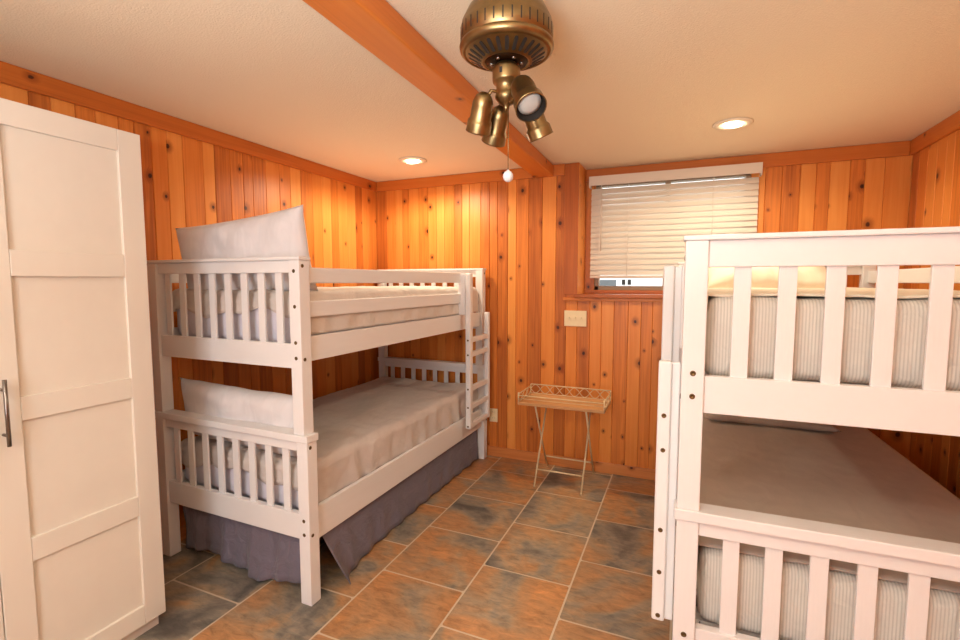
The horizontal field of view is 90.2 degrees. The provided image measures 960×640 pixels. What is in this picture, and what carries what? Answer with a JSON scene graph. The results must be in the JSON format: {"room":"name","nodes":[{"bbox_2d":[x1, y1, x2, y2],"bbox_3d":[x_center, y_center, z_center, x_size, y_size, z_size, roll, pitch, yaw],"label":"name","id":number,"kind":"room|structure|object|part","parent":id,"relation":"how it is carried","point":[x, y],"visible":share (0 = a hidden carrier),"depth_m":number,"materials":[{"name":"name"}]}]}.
{"room":"dormitory","nodes":[
{"label":"dormitory","id":0,"kind":"room"},
{"bbox_2d":[0,83,378,530],"bbox_3d":[-2.023,0.121,2.166,0.100,2.415,5.165,2,5,23],"label":"wall","id":1,"kind":"structure","parent":0,"point":[187,182],"depth_m":3.08,"materials":[{"name":"brown wood"}]},
{"bbox_2d":[162,524,185,549],"bbox_3d":[-1.950,1.282,2.282,0.016,0.082,5.065,2,5,23],"label":"baseboard","id":2,"kind":"structure","parent":1,"relation":"attached to","point":[182,528],"depth_m":2.78,"materials":[{"name":"brown wood"}]},
{"bbox_2d":[0,61,376,191],"bbox_3d":[-1.947,-1.040,2.096,0.022,0.087,5.065,2,5,23],"label":"trim","id":3,"kind":"structure","parent":1,"relation":"attached to","point":[12,75],"depth_m":2.55,"materials":[{"name":"brown wood"}]},
{"bbox_2d":[134,455,676,639],"bbox_3d":[-0.137,1.438,1.474,4.193,0.100,5.185,2,5,23],"label":"floor","id":4,"kind":"structure","parent":0,"point":[492,554],"depth_m":2.42,"materials":[{"name":"tile"}]},
{"bbox_2d":[0,98,165,639],"bbox_3d":[-1.833,0.326,1.641,0.634,2.090,1.049,2,5,23],"label":"wardrobe","id":5,"kind":"object","parent":4,"relation":"on","point":[81,552],"visible":1,"depth_m":1.75,"materials":[{"name":"white wood"}]},
{"bbox_3d":[-1.688,0.320,1.292,0.018,2.023,0.521,2,5,23],"label":"door","id":6,"kind":"part","parent":5,"relation":"part of","materials":[{"name":"white wood"}]},
{"bbox_3d":[-1.545,0.302,1.555,0.038,0.220,0.012,2,5,23],"label":"handle","id":7,"kind":"part","parent":5,"relation":"part of","materials":[{"name":"silver metal"}]},
{"bbox_3d":[-1.487,-0.445,1.718,0.006,0.410,0.358,2,5,23],"label":"door panel","id":8,"kind":"part","parent":5,"relation":"part of","materials":[{"name":"white wood"}]},
{"bbox_3d":[-1.487,0.044,1.757,0.006,0.413,0.358,2,5,23],"label":"door panel","id":9,"kind":"part","parent":5,"relation":"part of","materials":[{"name":"white wood"}]},
{"bbox_3d":[-1.487,0.533,1.796,0.006,0.420,0.358,2,5,23],"label":"door panel","id":10,"kind":"part","parent":5,"relation":"part of","materials":[{"name":"white wood"}]},
{"bbox_3d":[-1.487,1.015,1.834,0.006,0.396,0.358,2,5,23],"label":"door panel","id":11,"kind":"part","parent":5,"relation":"part of","materials":[{"name":"white wood"}]},
{"bbox_2d":[147,256,489,605],"bbox_3d":[-0.828,0.433,3.306,1.119,1.612,2.096,2,5,24],"label":"bunk bed","id":12,"kind":"object","parent":4,"relation":"on","point":[312,520],"visible":0.87,"depth_m":2.44,"materials":[{"name":"white paint"}]},
{"bbox_3d":[-1.710,0.095,2.564,0.063,0.790,0.063,2,5,24],"label":"post","id":13,"kind":"part","parent":12,"relation":"part of","materials":[{"name":"white paint"}]},
{"bbox_3d":[-1.710,0.908,2.629,0.063,0.773,0.063,2,5,24],"label":"post","id":14,"kind":"part","parent":12,"relation":"part of","materials":[{"name":"white paint"}]},
{"bbox_3d":[-1.301,0.032,3.483,0.024,0.116,1.954,2,5,24],"label":"rail","id":15,"kind":"part","parent":12,"relation":"part of","materials":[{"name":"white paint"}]},
{"bbox_3d":[-1.306,-0.305,3.459,0.022,0.072,1.954,2,5,24],"label":"guard rail","id":16,"kind":"part","parent":12,"relation":"part of","materials":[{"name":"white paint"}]},
{"bbox_3d":[-1.262,-0.039,2.350,0.921,0.489,0.030,2,5,24],"label":"panel","id":17,"kind":"part","parent":12,"relation":"part of","materials":[{"name":"white paint"}]},
{"bbox_3d":[-1.261,-0.290,2.333,1.059,0.015,0.072,2,5,24],"label":"cap rail","id":18,"kind":"part","parent":12,"relation":"part of","materials":[{"name":"white paint"}]},
{"bbox_3d":[-1.255,0.772,2.411,0.937,0.468,0.030,2,5,24],"label":"panel","id":19,"kind":"part","parent":12,"relation":"part of","materials":[{"name":"white paint"}]},
{"bbox_3d":[-1.254,0.522,2.393,1.079,0.034,0.074,2,5,24],"label":"cap rail","id":20,"kind":"part","parent":12,"relation":"part of","materials":[{"name":"white paint"}]},
{"bbox_2d":[185,465,298,508],"bbox_3d":[-0.846,0.730,3.337,0.933,0.247,1.925,2,5,24],"label":"mattress","id":21,"kind":"object","parent":12,"relation":"on","point":[245,479],"visible":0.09,"depth_m":2.45,"materials":[{"name":"white fabric"}]},
{"bbox_2d":[181,376,478,502],"bbox_3d":[-0.843,0.711,3.334,0.984,0.252,1.973,2,5,24],"label":"bedspread","id":22,"kind":"object","parent":21,"relation":"on","point":[361,428],"visible":0.72,"depth_m":2.96,"materials":[{"name":"beige fabric"}]},
{"bbox_2d":[180,377,296,456],"bbox_3d":[-1.229,0.504,2.491,0.929,0.352,0.183,2,5,24],"label":"pillow","id":23,"kind":"object","parent":22,"relation":"on","point":[200,397],"visible":0.59,"depth_m":2.41,"materials":[{"name":"white fabric"}]},
{"bbox_3d":[-0.810,0.126,2.168,0.063,0.790,0.063,2,5,24],"label":"post","id":24,"kind":"part","parent":12,"relation":"part of","materials":[{"name":"white paint"}]},
{"bbox_3d":[-0.796,0.940,2.226,0.063,0.773,0.063,2,5,24],"label":"post","id":25,"kind":"part","parent":12,"relation":"part of","materials":[{"name":"white paint"}]},
{"bbox_2d":[177,308,473,342],"bbox_3d":[-0.845,-0.085,3.272,0.932,0.254,1.927,2,5,24],"label":"mattress","id":26,"kind":"object","parent":12,"relation":"on","point":[254,315],"visible":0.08,"depth_m":2.40,"materials":[{"name":"white fabric"}]},
{"bbox_2d":[172,286,477,333],"bbox_3d":[-0.845,-0.106,3.272,0.971,0.250,1.964,2,5,24],"label":"bedspread","id":27,"kind":"object","parent":26,"relation":"on","point":[320,324],"visible":0.69,"depth_m":2.55,"materials":[{"name":"white fabric"}]},
{"bbox_2d":[175,205,317,290],"bbox_3d":[-1.212,-0.317,2.441,0.924,0.476,0.191,2,5,27],"label":"pillow","id":28,"kind":"object","parent":27,"relation":"on","point":[282,233],"visible":0.53,"depth_m":2.31,"materials":[{"name":"white fabric"}]},
{"bbox_2d":[183,430,477,584],"bbox_3d":[-0.801,1.046,3.309,1.076,0.380,1.972,2,5,24],"label":"bed skirt","id":29,"kind":"object","parent":12,"relation":"hanging from","point":[266,554],"visible":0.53,"depth_m":2.58,"materials":[{"name":"fabric"}]},
{"bbox_3d":[-0.896,-0.052,4.403,0.063,0.790,0.063,2,5,24],"label":"post","id":30,"kind":"part","parent":12,"relation":"part of","materials":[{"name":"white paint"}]},
{"bbox_3d":[-0.896,0.761,4.468,0.063,0.773,0.063,2,5,24],"label":"post","id":31,"kind":"part","parent":12,"relation":"part of","materials":[{"name":"white paint"}]},
{"bbox_3d":[-0.471,-0.261,2.901,0.022,0.072,1.605,2,5,24],"label":"guard rail","id":32,"kind":"part","parent":12,"relation":"part of","materials":[{"name":"white paint"}]},
{"bbox_3d":[-0.471,-0.106,2.914,0.022,0.074,1.605,2,5,24],"label":"guard rail","id":33,"kind":"part","parent":12,"relation":"part of","materials":[{"name":"white paint"}]},
{"bbox_3d":[-0.405,0.063,3.089,0.024,0.116,1.954,2,5,24],"label":"rail","id":34,"kind":"part","parent":12,"relation":"part of","materials":[{"name":"white paint"}]},
{"bbox_3d":[-0.391,0.891,3.149,0.024,0.157,1.954,2,5,24],"label":"rail","id":35,"kind":"part","parent":12,"relation":"part of","materials":[{"name":"white paint"}]},
{"bbox_3d":[-0.438,0.375,4.237,1.079,0.034,0.074,2,5,24],"label":"cap rail","id":36,"kind":"part","parent":12,"relation":"part of","materials":[{"name":"white paint"}]},
{"bbox_3d":[-0.437,0.625,4.259,0.937,0.468,0.030,2,5,24],"label":"panel","id":37,"kind":"part","parent":12,"relation":"part of","materials":[{"name":"white paint"}]},
{"bbox_3d":[-0.445,-0.437,4.175,1.059,0.015,0.072,2,5,24],"label":"cap rail","id":38,"kind":"part","parent":12,"relation":"part of","materials":[{"name":"white paint"}]},
{"bbox_3d":[-0.444,-0.186,4.197,0.921,0.489,0.030,2,5,24],"label":"panel","id":39,"kind":"part","parent":12,"relation":"part of","materials":[{"name":"white paint"}]},
{"bbox_3d":[0.004,-0.020,4.007,0.063,0.790,0.063,2,5,24],"label":"post","id":40,"kind":"part","parent":12,"relation":"part of","materials":[{"name":"white paint"}]},
{"bbox_3d":[0.019,0.793,4.066,0.063,0.773,0.063,2,5,24],"label":"post","id":41,"kind":"part","parent":12,"relation":"part of","materials":[{"name":"white paint"}]},
{"bbox_2d":[518,383,610,494],"bbox_3d":[0.638,0.872,3.611,0.633,0.688,0.431,2,5,23],"label":"tray table","id":42,"kind":"object","parent":4,"relation":"on","point":[583,404],"visible":1,"depth_m":3.57,"materials":[{"name":"brown wood"}]},
{"bbox_2d":[518,393,610,413],"bbox_3d":[0.634,0.617,3.582,0.632,0.023,0.323,2,5,23],"label":"tray","id":43,"kind":"object","parent":42,"relation":"on","point":[545,404],"depth_m":3.54,"materials":[{"name":"brown wood"}]},
{"bbox_3d":[0.634,0.578,3.579,0.633,0.096,0.324,2,5,23],"label":"gallery rail","id":44,"kind":"part","parent":42,"relation":"part of","materials":[{"name":"brown wood"}]},
{"bbox_2d":[651,226,959,639],"bbox_3d":[1.475,0.506,2.239,1.168,1.636,2.096,2,5,22],"label":"bunk bed","id":45,"kind":"object","parent":4,"relation":"on","point":[686,392],"visible":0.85,"depth_m":1.36,"materials":[{"name":"white paint"}]},
{"bbox_3d":[1.402,0.022,3.322,0.063,0.814,0.063,2,5,22],"label":"post","id":46,"kind":"part","parent":45,"relation":"part of","materials":[{"name":"white paint"}]},
{"bbox_3d":[0.647,0.996,1.523,0.063,0.773,0.063,2,5,22],"label":"post","id":47,"kind":"part","parent":45,"relation":"part of","materials":[{"name":"white paint"}]},
{"bbox_3d":[0.647,0.171,1.457,0.063,0.814,0.063,2,5,22],"label":"post","id":48,"kind":"part","parent":45,"relation":"part of","materials":[{"name":"white paint"}]},
{"bbox_3d":[1.124,0.609,1.296,1.110,0.034,0.074,2,5,22],"label":"cap rail","id":49,"kind":"part","parent":45,"relation":"part of","materials":[{"name":"white paint"}]},
{"bbox_3d":[1.124,-0.227,1.231,1.106,0.015,0.072,2,5,22],"label":"cap rail","id":50,"kind":"part","parent":45,"relation":"part of","materials":[{"name":"white paint"}]},
{"bbox_3d":[1.123,0.859,1.314,0.968,0.468,0.030,2,5,22],"label":"panel","id":51,"kind":"part","parent":45,"relation":"part of","materials":[{"name":"white paint"}]},
{"bbox_2d":[696,545,959,639],"bbox_3d":[1.501,0.807,2.252,0.960,0.269,1.926,2,5,22],"label":"mattress","id":52,"kind":"object","parent":45,"relation":"on","point":[944,606],"visible":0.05,"depth_m":1.44,"materials":[{"name":"white fabric"}]},
{"bbox_2d":[698,413,959,593],"bbox_3d":[1.503,0.718,2.250,0.982,0.120,1.907,2,5,22],"label":"bedspread","id":53,"kind":"object","parent":52,"relation":"on","point":[851,477],"visible":0.66,"depth_m":1.98,"materials":[{"name":"beige fabric"}]},
{"bbox_2d":[704,413,840,431],"bbox_3d":[1.740,0.566,2.932,0.680,0.115,0.419,2,5,23],"label":"pillow","id":54,"kind":"object","parent":53,"relation":"on","point":[715,417],"visible":0.16,"depth_m":2.75,"materials":[{"name":"grey fabric"}]},
{"bbox_3d":[1.123,0.036,1.249,0.968,0.513,0.030,2,5,22],"label":"panel","id":55,"kind":"part","parent":45,"relation":"part of","materials":[{"name":"white paint"}]},
{"bbox_2d":[705,296,959,390],"bbox_3d":[1.500,-0.003,2.186,0.964,0.266,1.926,2,5,22],"label":"mattress","id":56,"kind":"object","parent":45,"relation":"on","point":[911,313],"visible":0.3,"depth_m":1.37,"materials":[{"name":"white fabric"}]},
{"bbox_2d":[707,287,959,305],"bbox_3d":[1.503,-0.112,2.182,0.972,0.066,1.902,2,5,22],"label":"bedspread","id":57,"kind":"object","parent":56,"relation":"on","point":[850,291],"visible":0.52,"depth_m":1.56,"materials":[{"name":"beige fabric"}]},
{"bbox_2d":[708,266,825,287],"bbox_3d":[1.689,-0.253,2.823,0.660,0.246,0.428,2,5,23],"label":"pillow","id":58,"kind":"object","parent":57,"relation":"on","point":[808,276],"visible":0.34,"depth_m":2.67,"materials":[{"name":"beige fabric"}]},
{"bbox_3d":[1.881,-0.113,3.122,0.968,0.513,0.030,2,5,22],"label":"panel","id":59,"kind":"part","parent":45,"relation":"part of","materials":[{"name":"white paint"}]},
{"bbox_3d":[2.358,0.053,2.937,0.063,0.814,0.063,2,5,22],"label":"post","id":60,"kind":"part","parent":45,"relation":"part of","materials":[{"name":"white paint"}]},
{"bbox_3d":[1.982,-0.188,1.979,0.022,0.072,1.954,2,5,22],"label":"guard rail","id":61,"kind":"part","parent":45,"relation":"part of","materials":[{"name":"white paint"}]},
{"bbox_2d":[0,0,959,181],"bbox_3d":[-0.067,-1.083,1.437,4.193,0.100,5.540,2,5,23],"label":"ceiling","id":62,"kind":"structure","parent":0,"point":[623,83],"depth_m":2.10,"materials":[{"name":"white paint"}]},
{"bbox_2d":[399,156,426,164],"bbox_3d":[-0.505,-1.192,3.601,0.212,0.040,0.212,2,5,23],"label":"ceiling light","id":63,"kind":"object","parent":62,"relation":"attached to","point":[410,160],"visible":1,"depth_m":3.57,"materials":[{"name":"beige"}]},
{"bbox_3d":[-0.504,-1.193,3.604,0.100,0.040,0.097,2,5,23],"label":"bulb","id":64,"kind":"part","parent":63,"relation":"part of","materials":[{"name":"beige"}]},
{"bbox_2d":[303,0,552,177],"bbox_3d":[-0.425,-0.988,1.458,0.153,0.089,5.042,2,5,22],"label":"ceiling beam","id":65,"kind":"structure","parent":62,"relation":"attached to","point":[375,25],"depth_m":1.80,"materials":[{"name":"brown wood"}]},
{"bbox_2d":[459,0,553,181],"bbox_3d":[0.083,-0.724,1.434,0.290,0.615,0.281,2,5,23],"label":"ceiling light fixture","id":66,"kind":"object","parent":62,"relation":"hanging from","point":[503,38],"visible":1,"depth_m":1.36,"materials":[{"name":"gold metal"}]},
{"bbox_3d":[0.029,-0.671,1.440,0.050,0.045,0.011,0,5,0],"label":"arm","id":67,"kind":"part","parent":66,"relation":"part of","materials":[{"name":"gold metal"}]},
{"bbox_3d":[0.079,-0.699,1.437,0.084,0.141,0.085,2,5,23],"label":"stem","id":68,"kind":"part","parent":66,"relation":"part of","materials":[{"name":"gold metal"}]},
{"bbox_3d":[0.079,-0.775,1.432,0.125,0.024,0.125,2,5,23],"label":"hub plate","id":69,"kind":"part","parent":66,"relation":"part of","materials":[{"name":"brown metal"}]},
{"bbox_3d":[0.085,-0.434,1.441,0.031,0.037,0.031,2,5,23],"label":"chain knob","id":70,"kind":"part","parent":66,"relation":"part of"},
{"bbox_3d":[0.085,-0.549,1.432,0.002,0.202,0.003,2,5,23],"label":"pull chain","id":71,"kind":"part","parent":66,"relation":"part of","materials":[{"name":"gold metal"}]},
{"bbox_3d":[0.136,-0.602,1.326,0.065,0.049,0.064,2,5,23],"label":"bulb","id":72,"kind":"part","parent":66,"relation":"part of","materials":[{"name":"white glass"}]},
{"bbox_2d":[712,117,753,129],"bbox_3d":[1.460,-1.126,2.765,0.212,0.040,0.212,2,5,23],"label":"ceiling light","id":73,"kind":"object","parent":62,"relation":"attached to","point":[737,122],"visible":1,"depth_m":2.73,"materials":[{"name":"beige"}]},
{"bbox_3d":[1.461,-1.126,2.767,0.100,0.040,0.097,2,5,23],"label":"bulb","id":74,"kind":"part","parent":73,"relation":"part of","materials":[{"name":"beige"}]},
{"bbox_2d":[376,155,912,469],"bbox_3d":[0.947,-0.017,3.904,4.193,2.415,0.375,2,5,23],"label":"wall","id":75,"kind":"structure","parent":0,"point":[513,230],"depth_m":3.85,"materials":[{"name":"brown wood"}]},
{"bbox_2d":[377,168,532,191],"bbox_3d":[-0.263,-1.201,4.112,1.488,0.087,0.022,2,5,23],"label":"trim","id":76,"kind":"structure","parent":75,"relation":"attached to","point":[518,173],"depth_m":4.09,"materials":[{"name":"brown wood"}]},
{"bbox_2d":[490,408,497,421],"bbox_3d":[0.116,0.819,4.117,0.074,0.116,0.010,2,5,23],"label":"wall outlet","id":77,"kind":"object","parent":75,"relation":"attached to","point":[493,412],"visible":0.93,"depth_m":4.11,"materials":[{"name":"beige plastic"}]},
{"bbox_2d":[553,164,564,175],"bbox_3d":[0.613,-1.171,3.739,0.105,0.087,0.022,2,5,23],"label":"trim","id":78,"kind":"structure","parent":75,"relation":"attached to","point":[559,169],"depth_m":3.73,"materials":[{"name":"brown wood"}]},
{"bbox_2d":[563,162,578,294],"bbox_3d":[0.712,-0.706,3.737,0.109,1.014,0.016,2,5,23],"label":"trim","id":79,"kind":"structure","parent":75,"relation":"attached to","point":[571,204],"depth_m":3.73,"materials":[{"name":"brown wood"}]},
{"bbox_2d":[487,445,655,480],"bbox_3d":[0.870,1.160,3.818,3.961,0.082,0.016,2,5,23],"label":"baseboard","id":80,"kind":"structure","parent":75,"relation":"attached to","point":[610,468],"depth_m":3.86,"materials":[{"name":"brown wood"}]},
{"bbox_2d":[564,310,586,326],"bbox_3d":[0.751,-0.011,3.775,0.176,0.124,0.018,2,5,23],"label":"light switch","id":81,"kind":"object","parent":75,"relation":"attached to","point":[571,318],"visible":1,"depth_m":3.78,"materials":[{"name":"beige plastic"}]},
{"bbox_2d":[563,297,662,301],"bbox_3d":[1.684,-0.133,3.365,2.223,0.025,0.018,2,5,23],"label":"trim","id":82,"kind":"structure","parent":75,"relation":"attached to","point":[564,298],"depth_m":3.64,"materials":[{"name":"brown wood"}]},
{"bbox_2d":[574,290,662,298],"bbox_3d":[1.774,-0.181,3.466,2.138,0.055,0.305,2,5,23],"label":"trim","id":83,"kind":"structure","parent":75,"relation":"attached to","point":[651,294],"depth_m":3.72,"materials":[{"name":"brown wood"}]},
{"bbox_2d":[594,174,750,289],"bbox_3d":[1.480,-0.673,3.775,1.115,0.878,0.078,2,5,23],"label":"window","id":84,"kind":"structure","parent":75,"relation":"in","point":[599,283],"depth_m":3.86,"materials":[{"name":"glass"}]},
{"bbox_2d":[589,162,762,277],"bbox_3d":[1.449,-0.730,3.671,1.214,0.812,0.075,2,5,23],"label":"window blind","id":85,"kind":"object","parent":84,"relation":"attached to","point":[634,239],"visible":0.8,"depth_m":3.69,"materials":[{"name":"white plastic"}]},
{"bbox_3d":[1.452,-0.336,3.709,1.184,0.022,0.036,2,5,23],"label":"rail","id":86,"kind":"part","parent":85,"relation":"part of","materials":[{"name":"white plastic"}]},
{"bbox_2d":[586,141,910,181],"bbox_3d":[1.831,-1.150,3.519,2.091,0.094,0.022,2,5,23],"label":"trim","id":87,"kind":"structure","parent":75,"relation":"attached to","point":[901,148],"depth_m":3.36,"materials":[{"name":"brown wood"}]},
{"bbox_2d":[904,129,959,498],"bbox_3d":[1.795,0.238,0.690,0.100,2.415,5.440,2,5,23],"label":"wall","id":88,"kind":"structure","parent":0,"point":[935,179],"depth_m":2.77,"materials":[{"name":"brown wood"}]},
{"bbox_2d":[909,110,959,155],"bbox_3d":[1.758,-0.923,0.667,0.022,0.094,5.340,2,5,23],"label":"trim","id":89,"kind":"structure","parent":88,"relation":"attached to","point":[951,124],"depth_m":2.78,"materials":[{"name":"brown wood"}]}
]}

